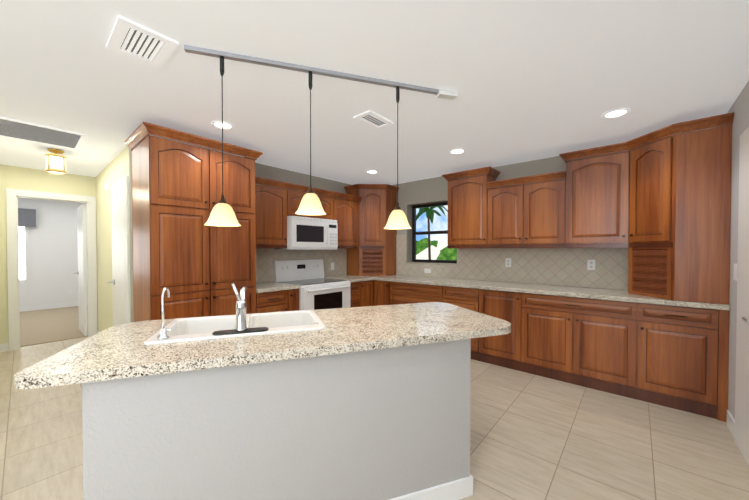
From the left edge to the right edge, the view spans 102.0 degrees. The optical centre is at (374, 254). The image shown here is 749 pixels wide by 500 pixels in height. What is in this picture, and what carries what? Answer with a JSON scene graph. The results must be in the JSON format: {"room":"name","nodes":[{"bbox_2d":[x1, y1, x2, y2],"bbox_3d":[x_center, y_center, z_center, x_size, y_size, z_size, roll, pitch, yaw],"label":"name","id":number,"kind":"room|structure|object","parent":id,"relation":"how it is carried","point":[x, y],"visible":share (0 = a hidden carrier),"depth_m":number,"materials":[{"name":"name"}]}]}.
{"room":"kitchen","nodes":[
{"label":"kitchen","id":0,"kind":"room"},
{"bbox_2d":[0,164,97,350],"bbox_3d":[-4.730,0.051,4.267,0.100,2.460,1.410,1,1,41],"label":"wall","id":1,"kind":"structure","parent":0,"point":[15,177],"depth_m":4.10,"materials":[{"name":"beige paint"}]},
{"bbox_2d":[0,343,7,351],"bbox_3d":[-4.976,1.236,3.911,0.013,0.100,0.325,1,1,41],"label":"baseboard","id":2,"kind":"structure","parent":1,"relation":"attached to","point":[3,347],"depth_m":4.00,"materials":[{"name":"white wood"}]},
{"bbox_2d":[6,188,96,350],"bbox_3d":[-4.617,0.202,4.386,0.119,2.155,0.875,1,1,41],"label":"door frame","id":3,"kind":"structure","parent":1,"relation":"attached to","point":[12,195],"depth_m":4.11,"materials":[{"name":"white wood"}]},
{"bbox_2d":[73,204,86,335],"bbox_3d":[-4.749,0.247,4.883,0.720,2.030,0.099,1,1,41],"label":"door","id":4,"kind":"structure","parent":1,"relation":"in","point":[81,273],"depth_m":4.74,"materials":[{"name":"white wood"}]},
{"bbox_2d":[18,197,86,306],"bbox_3d":[-7.633,0.018,6.566,0.100,2.460,3.800,1,1,41],"label":"wall","id":5,"kind":"structure","parent":0,"point":[53,256],"depth_m":6.87,"materials":[{"name":"white paint"}]},
{"bbox_2d":[18,226,28,281],"bbox_3d":[-7.828,-0.072,6.237,0.028,1.350,0.950,1,1,41],"label":"window","id":6,"kind":"structure","parent":5,"relation":"in","point":[23,240],"depth_m":6.54,"materials":[{"name":"white"}]},
{"bbox_2d":[18,208,35,226],"bbox_3d":[-7.754,-0.777,6.203,0.105,0.380,1.110,1,1,41],"label":"valance","id":7,"kind":"object","parent":5,"relation":"attached to","point":[26,217],"visible":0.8,"depth_m":6.50,"materials":[{"name":"grey"}]},
{"bbox_2d":[20,302,77,311],"bbox_3d":[-7.589,1.189,6.545,0.013,0.102,3.580,1,1,41],"label":"baseboard","id":8,"kind":"structure","parent":5,"relation":"attached to","point":[71,304],"depth_m":6.83,"materials":[{"name":"white wood"}]},
{"bbox_2d":[96,146,130,331],"bbox_3d":[-3.318,0.056,3.914,2.500,2.460,0.100,1,1,41],"label":"wall","id":9,"kind":"structure","parent":0,"point":[114,170],"depth_m":4.15,"materials":[{"name":"beige paint"}]},
{"bbox_2d":[104,183,107,190],"bbox_3d":[-3.535,-0.886,4.000,0.080,0.100,0.028,1,1,41],"label":"door chime","id":10,"kind":"object","parent":9,"relation":"attached to","point":[105,186],"visible":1,"depth_m":3.98,"materials":[{"name":"white plastic"}]},
{"bbox_2d":[107,184,125,325],"bbox_3d":[-2.989,0.263,3.511,0.729,2.038,0.082,1,1,41],"label":"closet door","id":11,"kind":"structure","parent":9,"relation":"in","point":[119,264],"depth_m":3.49,"materials":[{"name":"white wood"}]},
{"bbox_2d":[111,175,129,325],"bbox_3d":[-2.948,0.224,3.518,0.850,2.135,0.018,1,1,41],"label":"trim","id":12,"kind":"structure","parent":9,"relation":"attached to","point":[120,182],"depth_m":3.25,"materials":[{"name":"white wood"}]},
{"bbox_2d":[129,148,350,322],"bbox_3d":[-1.258,0.050,4.311,0.100,2.460,3.487,1,1,41],"label":"wall","id":13,"kind":"structure","parent":0,"point":[274,173],"depth_m":4.15,"materials":[{"name":"beige paint"}]},
{"bbox_2d":[255,184,286,247],"bbox_3d":[-1.432,-0.470,3.777,0.320,0.716,0.587,1,1,41],"label":"upper cabinet","id":14,"kind":"object","parent":13,"relation":"attached to","point":[270,202],"depth_m":3.72,"materials":[{"name":"brown wood"}]},
{"bbox_2d":[256,248,346,282],"bbox_3d":[-1.108,0.121,4.399,0.010,0.483,1.936,1,1,41],"label":"backsplash","id":15,"kind":"structure","parent":13,"relation":"attached to","point":[265,257],"depth_m":4.40,"materials":[{"name":"beige tile"}]},
{"bbox_2d":[287,188,334,219],"bbox_3d":[-0.982,-0.667,4.297,0.320,0.336,0.792,1,1,41],"label":"upper cabinet","id":16,"kind":"object","parent":13,"relation":"attached to","point":[294,198],"depth_m":4.12,"materials":[{"name":"brown wood"}]},
{"bbox_2d":[275,216,337,249],"bbox_3d":[-0.928,-0.279,4.257,0.437,0.430,0.788,1,1,41],"label":"microwave","id":17,"kind":"object","parent":16,"relation":"attached to","point":[306,233],"visible":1,"depth_m":4.07,"materials":[{"name":"white"}]},
{"bbox_2d":[335,196,358,247],"bbox_3d":[-0.570,-0.484,4.777,0.320,0.716,0.470,1,1,41],"label":"upper cabinet","id":18,"kind":"object","parent":13,"relation":"attached to","point":[346,211],"depth_m":4.71,"materials":[{"name":"brown wood"}]},
{"bbox_2d":[359,184,386,187],"bbox_3d":[-0.033,-0.638,4.934,0.273,0.980,0.274,1,1,41],"label":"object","id":19,"kind":"object","parent":13,"relation":"attached to","point":[360,185],"depth_m":4.90,"materials":[{"name":"brown wood"}]},
{"bbox_2d":[0,336,748,499],"bbox_3d":[-3.250,1.342,3.497,10.770,0.100,7.850,1,1,41],"label":"floor","id":20,"kind":"structure","parent":0,"point":[534,437],"depth_m":2.10,"materials":[{"name":"tile"}]},
{"bbox_2d":[20,306,87,346],"bbox_3d":[-6.232,1.261,5.375,3.599,0.008,3.580,1,1,41],"label":"floor carpet","id":21,"kind":"object","parent":20,"relation":"on","point":[47,325],"visible":0.44,"depth_m":5.34,"materials":[{"name":"beige carpet"}]},
{"bbox_2d":[124,122,262,321],"bbox_3d":[-1.792,0.107,3.090,0.684,2.380,1.043,1,1,41],"label":"pantry","id":22,"kind":"object","parent":20,"relation":"on","point":[189,259],"visible":0.75,"depth_m":2.80,"materials":[{"name":"brown wood"}]},
{"bbox_2d":[256,289,295,312],"bbox_3d":[-1.361,0.853,3.649,0.620,0.872,0.458,1,1,41],"label":"base cabinet","id":23,"kind":"object","parent":20,"relation":"on","point":[284,300],"depth_m":3.46,"materials":[{"name":"brown wood"}]},
{"bbox_2d":[256,281,300,292],"bbox_3d":[-1.317,0.394,3.672,0.648,0.040,0.556,1,1,41],"label":"countertop","id":24,"kind":"structure","parent":23,"relation":"on","point":[263,287],"depth_m":3.53,"materials":[{"name":"stone"}]},
{"bbox_2d":[82,339,472,499],"bbox_3d":[-0.399,0.880,1.757,1.704,0.873,0.813,0,1,-19],"label":"kitchen island","id":25,"kind":"object","parent":20,"relation":"on","point":[392,423],"visible":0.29,"depth_m":1.35,"materials":[{"name":"painted drywall"},{"name":"granite"}]},
{"bbox_2d":[14,302,510,389],"bbox_3d":[-0.332,0.422,1.747,2.175,0.040,0.840,0,1,-19],"label":"island countertop","id":26,"kind":"structure","parent":25,"relation":"on","point":[121,351],"depth_m":1.40,"materials":[{"name":"stone"}]},
{"bbox_2d":[157,287,174,339],"bbox_3d":[-0.996,0.275,1.441,0.120,0.235,0.074,1,1,41],"label":"filter faucet","id":27,"kind":"object","parent":26,"relation":"on","point":[163,334],"visible":1,"depth_m":1.41,"materials":[{"name":"silver metal"}]},
{"bbox_2d":[144,310,325,344],"bbox_3d":[-0.731,0.493,1.731,0.830,0.208,0.510,0,1,-19],"label":"sink","id":28,"kind":"object","parent":26,"relation":"in","point":[195,328],"visible":0.29,"depth_m":1.85,"materials":[{"name":"white porcelain"}]},
{"bbox_2d":[212,283,268,334],"bbox_3d":[-0.713,0.267,1.563,0.272,0.249,0.236,1,1,41],"label":"faucet","id":29,"kind":"object","parent":26,"relation":"on","point":[241,323],"visible":1,"depth_m":1.51,"materials":[{"name":"silver metal"}]},
{"bbox_2d":[273,259,349,309],"bbox_3d":[-0.832,0.685,4.171,0.712,1.195,0.820,1,1,41],"label":"range","id":30,"kind":"object","parent":20,"relation":"on","point":[317,290],"visible":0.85,"depth_m":4.10,"materials":[{"name":"white metal"}]},
{"bbox_2d":[350,281,363,306],"bbox_3d":[-0.506,0.839,4.640,0.620,0.872,0.306,1,1,41],"label":"base cabinet","id":31,"kind":"object","parent":20,"relation":"on","point":[361,293],"depth_m":4.46,"materials":[{"name":"brown wood"}]},
{"bbox_2d":[324,275,373,282],"bbox_3d":[-0.427,0.380,4.701,0.652,0.040,0.510,1,1,41],"label":"countertop","id":32,"kind":"structure","parent":31,"relation":"on","point":[352,278],"depth_m":4.67,"materials":[{"name":"stone"}]},
{"bbox_2d":[343,184,396,275],"bbox_3d":[-0.050,-0.353,5.161,0.608,1.409,0.608,1,1,41],"label":"upper cabinet","id":33,"kind":"object","parent":32,"relation":"on","point":[360,213],"depth_m":4.94,"materials":[{"name":"brown wood"}]},
{"bbox_2d":[364,280,373,305],"bbox_3d":[-0.352,0.836,4.819,0.620,0.872,0.289,1,1,41],"label":"base cabinet","id":34,"kind":"object","parent":20,"relation":"on","point":[368,285],"depth_m":4.66,"materials":[{"name":"brown wood"}]},
{"bbox_2d":[374,280,389,305],"bbox_3d":[0.302,0.836,4.868,0.330,0.872,0.620,1,1,41],"label":"base cabinet","id":35,"kind":"object","parent":20,"relation":"on","point":[381,289],"depth_m":4.62,"materials":[{"name":"brown wood"}]},
{"bbox_2d":[390,281,441,304],"bbox_3d":[0.733,0.841,4.496,0.931,0.872,0.620,1,1,41],"label":"base cabinet","id":36,"kind":"object","parent":20,"relation":"on","point":[400,292],"depth_m":4.25,"materials":[{"name":"brown wood"}]},
{"bbox_2d":[442,286,485,361],"bbox_3d":[1.290,0.848,4.015,0.541,0.872,0.620,1,1,41],"label":"base cabinet","id":37,"kind":"object","parent":20,"relation":"on","point":[472,299],"depth_m":3.70,"materials":[{"name":"brown wood"}]},
{"bbox_2d":[482,290,529,372],"bbox_3d":[1.654,0.852,3.702,0.541,0.872,0.620,1,1,41],"label":"base cabinet","id":38,"kind":"object","parent":20,"relation":"on","point":[511,350],"depth_m":3.40,"materials":[{"name":"brown wood"}]},
{"bbox_2d":[530,293,649,401],"bbox_3d":[2.176,0.859,3.251,1.082,0.872,0.620,1,1,41],"label":"base cabinet","id":39,"kind":"object","parent":20,"relation":"on","point":[598,344],"depth_m":2.92,"materials":[{"name":"brown wood"}]},
{"bbox_2d":[646,304,728,421],"bbox_3d":[2.720,0.865,2.782,0.599,0.872,0.620,1,1,41],"label":"base cabinet","id":40,"kind":"object","parent":20,"relation":"on","point":[674,357],"depth_m":2.49,"materials":[{"name":"brown wood"}]},
{"bbox_2d":[371,275,729,310],"bbox_3d":[1.321,0.390,3.961,4.266,0.040,0.652,1,1,41],"label":"countertop","id":41,"kind":"structure","parent":40,"relation":"on","point":[597,293],"depth_m":3.26,"materials":[{"name":"stone"}]},
{"bbox_2d":[618,124,731,303],"bbox_3d":[2.697,-0.310,2.794,0.671,1.388,0.608,1,1,41],"label":"upper cabinet","id":42,"kind":"object","parent":41,"relation":"on","point":[661,208],"depth_m":2.53,"materials":[{"name":"brown wood"}]},
{"bbox_2d":[0,0,748,184],"bbox_3d":[-3.250,-1.218,3.461,10.770,0.100,7.850,1,1,41],"label":"ceiling","id":43,"kind":"structure","parent":0,"point":[529,80],"depth_m":1.97,"materials":[{"name":"white paint"}]},
{"bbox_2d":[0,116,85,150],"bbox_3d":[-3.247,-1.154,2.937,0.680,0.012,0.600,1,1,41],"label":"ceiling vent","id":44,"kind":"object","parent":43,"relation":"in","point":[31,132],"visible":1,"depth_m":2.94,"materials":[{"name":"white metal"}]},
{"bbox_2d":[45,148,66,174],"bbox_3d":[-3.572,-1.039,3.404,0.172,0.255,0.172,1,1,41],"label":"hall light","id":45,"kind":"object","parent":43,"relation":"attached to","point":[55,162],"visible":1,"depth_m":3.36,"materials":[{"name":"glass"}]},
{"bbox_2d":[106,15,178,67],"bbox_3d":[-1.262,-1.136,1.648,0.330,0.012,0.250,1,1,41],"label":"ceiling vent","id":46,"kind":"object","parent":43,"relation":"in","point":[132,39],"visible":1,"depth_m":1.63,"materials":[{"name":"white metal"}]},
{"bbox_2d":[211,121,234,129],"bbox_3d":[-1.359,-1.153,2.722,0.190,0.008,0.190,1,1,41],"label":"recessed light","id":47,"kind":"object","parent":43,"relation":"in","point":[226,125],"visible":0.96,"depth_m":2.72,"materials":[{"name":"white glass"}]},
{"bbox_2d":[184,45,457,99],"bbox_3d":[-0.232,-1.128,1.920,1.699,0.035,0.060,0,1,-17],"label":"track rail","id":48,"kind":"object","parent":43,"relation":"attached to","point":[445,94],"visible":1,"depth_m":1.88,"materials":[{"name":"grey metal"}]},
{"bbox_2d":[204,56,240,226],"bbox_3d":[-0.867,-0.642,1.730,0.192,0.956,0.192,1,1,41],"label":"pendant light","id":49,"kind":"object","parent":48,"relation":"hanging from","point":[222,214],"visible":1,"depth_m":1.71,"materials":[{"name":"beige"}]},
{"bbox_2d":[295,71,325,214],"bbox_3d":[-0.395,-0.686,1.876,0.192,0.872,0.192,1,1,41],"label":"pendant light","id":50,"kind":"object","parent":48,"relation":"hanging from","point":[310,203],"visible":1,"depth_m":1.85,"materials":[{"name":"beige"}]},
{"bbox_2d":[384,86,411,228],"bbox_3d":[0.157,-0.649,2.048,0.192,0.950,0.192,1,1,41],"label":"pendant light","id":51,"kind":"object","parent":48,"relation":"hanging from","point":[397,218],"visible":1,"depth_m":2.02,"materials":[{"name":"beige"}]},
{"bbox_2d":[366,170,378,173],"bbox_3d":[-0.033,-1.176,4.351,0.190,0.008,0.190,1,1,41],"label":"recessed light","id":52,"kind":"object","parent":43,"relation":"in","point":[372,171],"visible":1,"depth_m":4.32,"materials":[{"name":"white"}]},
{"bbox_2d":[353,110,393,129],"bbox_3d":[-0.004,-1.149,2.609,0.190,0.012,0.320,1,1,41],"label":"ceiling vent","id":53,"kind":"object","parent":43,"relation":"in","point":[373,119],"visible":1,"depth_m":2.60,"materials":[{"name":"white metal"}]},
{"bbox_2d":[449,149,465,153],"bbox_3d":[0.941,-1.163,3.445,0.190,0.008,0.190,1,1,41],"label":"recessed light","id":54,"kind":"object","parent":43,"relation":"in","point":[456,151],"visible":1,"depth_m":3.44,"materials":[{"name":"white glass"}]},
{"bbox_2d":[601,108,630,118],"bbox_3d":[1.976,-1.150,2.486,0.190,0.008,0.190,1,1,41],"label":"recessed light","id":55,"kind":"object","parent":43,"relation":"in","point":[616,113],"visible":0.98,"depth_m":2.48,"materials":[{"name":"white"}]},
{"bbox_2d":[392,136,670,289],"bbox_3d":[1.617,0.050,4.299,4.470,2.460,0.250,1,1,41],"label":"wall","id":56,"kind":"structure","parent":0,"point":[424,192],"depth_m":4.68,"materials":[{"name":"beige paint"}]},
{"bbox_2d":[406,262,456,264],"bbox_3d":[0.939,0.146,4.839,0.898,0.012,0.220,1,1,41],"label":"window sill","id":57,"kind":"structure","parent":56,"relation":"attached to","point":[433,263],"depth_m":4.74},
{"bbox_2d":[412,202,456,262],"bbox_3d":[1.000,-0.339,4.902,0.898,0.956,0.055,1,1,41],"label":"window","id":58,"kind":"structure","parent":56,"relation":"in","point":[429,233],"depth_m":4.95,"materials":[{"name":"black"}]},
{"bbox_2d":[446,166,501,247],"bbox_3d":[1.352,-0.608,4.140,0.619,0.980,0.320,1,1,41],"label":"upper cabinet","id":59,"kind":"object","parent":56,"relation":"attached to","point":[470,199],"depth_m":3.99,"materials":[{"name":"brown wood"}]},
{"bbox_2d":[396,234,628,289],"bbox_3d":[1.531,0.024,4.199,3.046,0.684,0.010,1,1,41],"label":"backsplash","id":60,"kind":"structure","parent":56,"relation":"attached to","point":[559,266],"depth_m":3.79,"materials":[{"name":"beige tile"}]},
{"bbox_2d":[424,268,430,272],"bbox_3d":[0.839,0.264,4.789,0.115,0.070,0.005,1,1,41],"label":"electrical outlet plate","id":61,"kind":"object","parent":60,"relation":"attached to","point":[426,270],"depth_m":4.79,"materials":[{"name":"white plastic"}]},
{"bbox_2d":[505,258,510,266],"bbox_3d":[1.760,0.112,3.991,0.070,0.115,0.007,1,1,41],"label":"electrical outlet plate","id":62,"kind":"object","parent":60,"relation":"attached to","point":[507,260],"depth_m":3.99,"materials":[{"name":"white plastic"}]},
{"bbox_2d":[587,260,594,269],"bbox_3d":[2.435,0.120,3.408,0.070,0.115,0.007,1,1,41],"label":"electrical outlet plate","id":63,"kind":"object","parent":60,"relation":"attached to","point":[590,264],"depth_m":3.41,"materials":[{"name":"white plastic"}]},
{"bbox_2d":[494,180,569,247],"bbox_3d":[1.862,-0.469,3.702,0.850,0.715,0.320,1,1,41],"label":"upper cabinet","id":64,"kind":"object","parent":56,"relation":"attached to","point":[524,214],"depth_m":3.56,"materials":[{"name":"brown wood"}]},
{"bbox_2d":[554,143,621,247],"bbox_3d":[2.363,-0.595,3.229,0.647,0.980,0.379,1,1,41],"label":"upper cabinet","id":65,"kind":"object","parent":56,"relation":"attached to","point":[588,187],"depth_m":3.17,"materials":[{"name":"brown wood"}]},
{"bbox_2d":[632,124,673,139],"bbox_3d":[2.497,-0.598,2.753,0.274,0.960,0.274,1,1,41],"label":"crown molding","id":66,"kind":"structure","parent":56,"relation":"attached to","point":[661,132],"depth_m":2.61,"materials":[{"name":"brown wood"}]},
{"bbox_2d":[720,81,748,419],"bbox_3d":[0.708,0.113,-0.100,0.100,2.460,7.600,1,1,41],"label":"wall","id":67,"kind":"structure","parent":0,"point":[739,108],"depth_m":2.25,"materials":[{"name":"grey paint"}]},
{"bbox_2d":[726,410,734,438],"bbox_3d":[0.481,1.290,-0.258,0.013,0.110,6.840,1,1,41],"label":"baseboard","id":68,"kind":"structure","parent":67,"relation":"attached to","point":[730,421],"depth_m":2.24,"materials":[{"name":"white wood"}]},
{"bbox_2d":[733,264,736,280],"bbox_3d":[2.630,0.129,2.212,0.006,0.120,0.070,1,1,41],"label":"electrical outlet plate","id":69,"kind":"object","parent":67,"relation":"attached to","point":[735,265],"depth_m":2.20,"materials":[{"name":"white plastic"}]},
{"bbox_2d":[734,127,748,446],"bbox_3d":[2.207,0.254,1.732,0.018,2.125,0.980,1,1,41],"label":"door frame","id":70,"kind":"structure","parent":67,"relation":"attached to","point":[744,137],"depth_m":2.08,"materials":[{"name":"white wood"}]},
{"bbox_2d":[737,140,748,467],"bbox_3d":[2.183,0.292,1.754,0.082,2.028,0.806,1,1,41],"label":"door","id":71,"kind":"structure","parent":67,"relation":"in","point":[743,417],"depth_m":1.96,"materials":[{"name":"white"}]}
]}

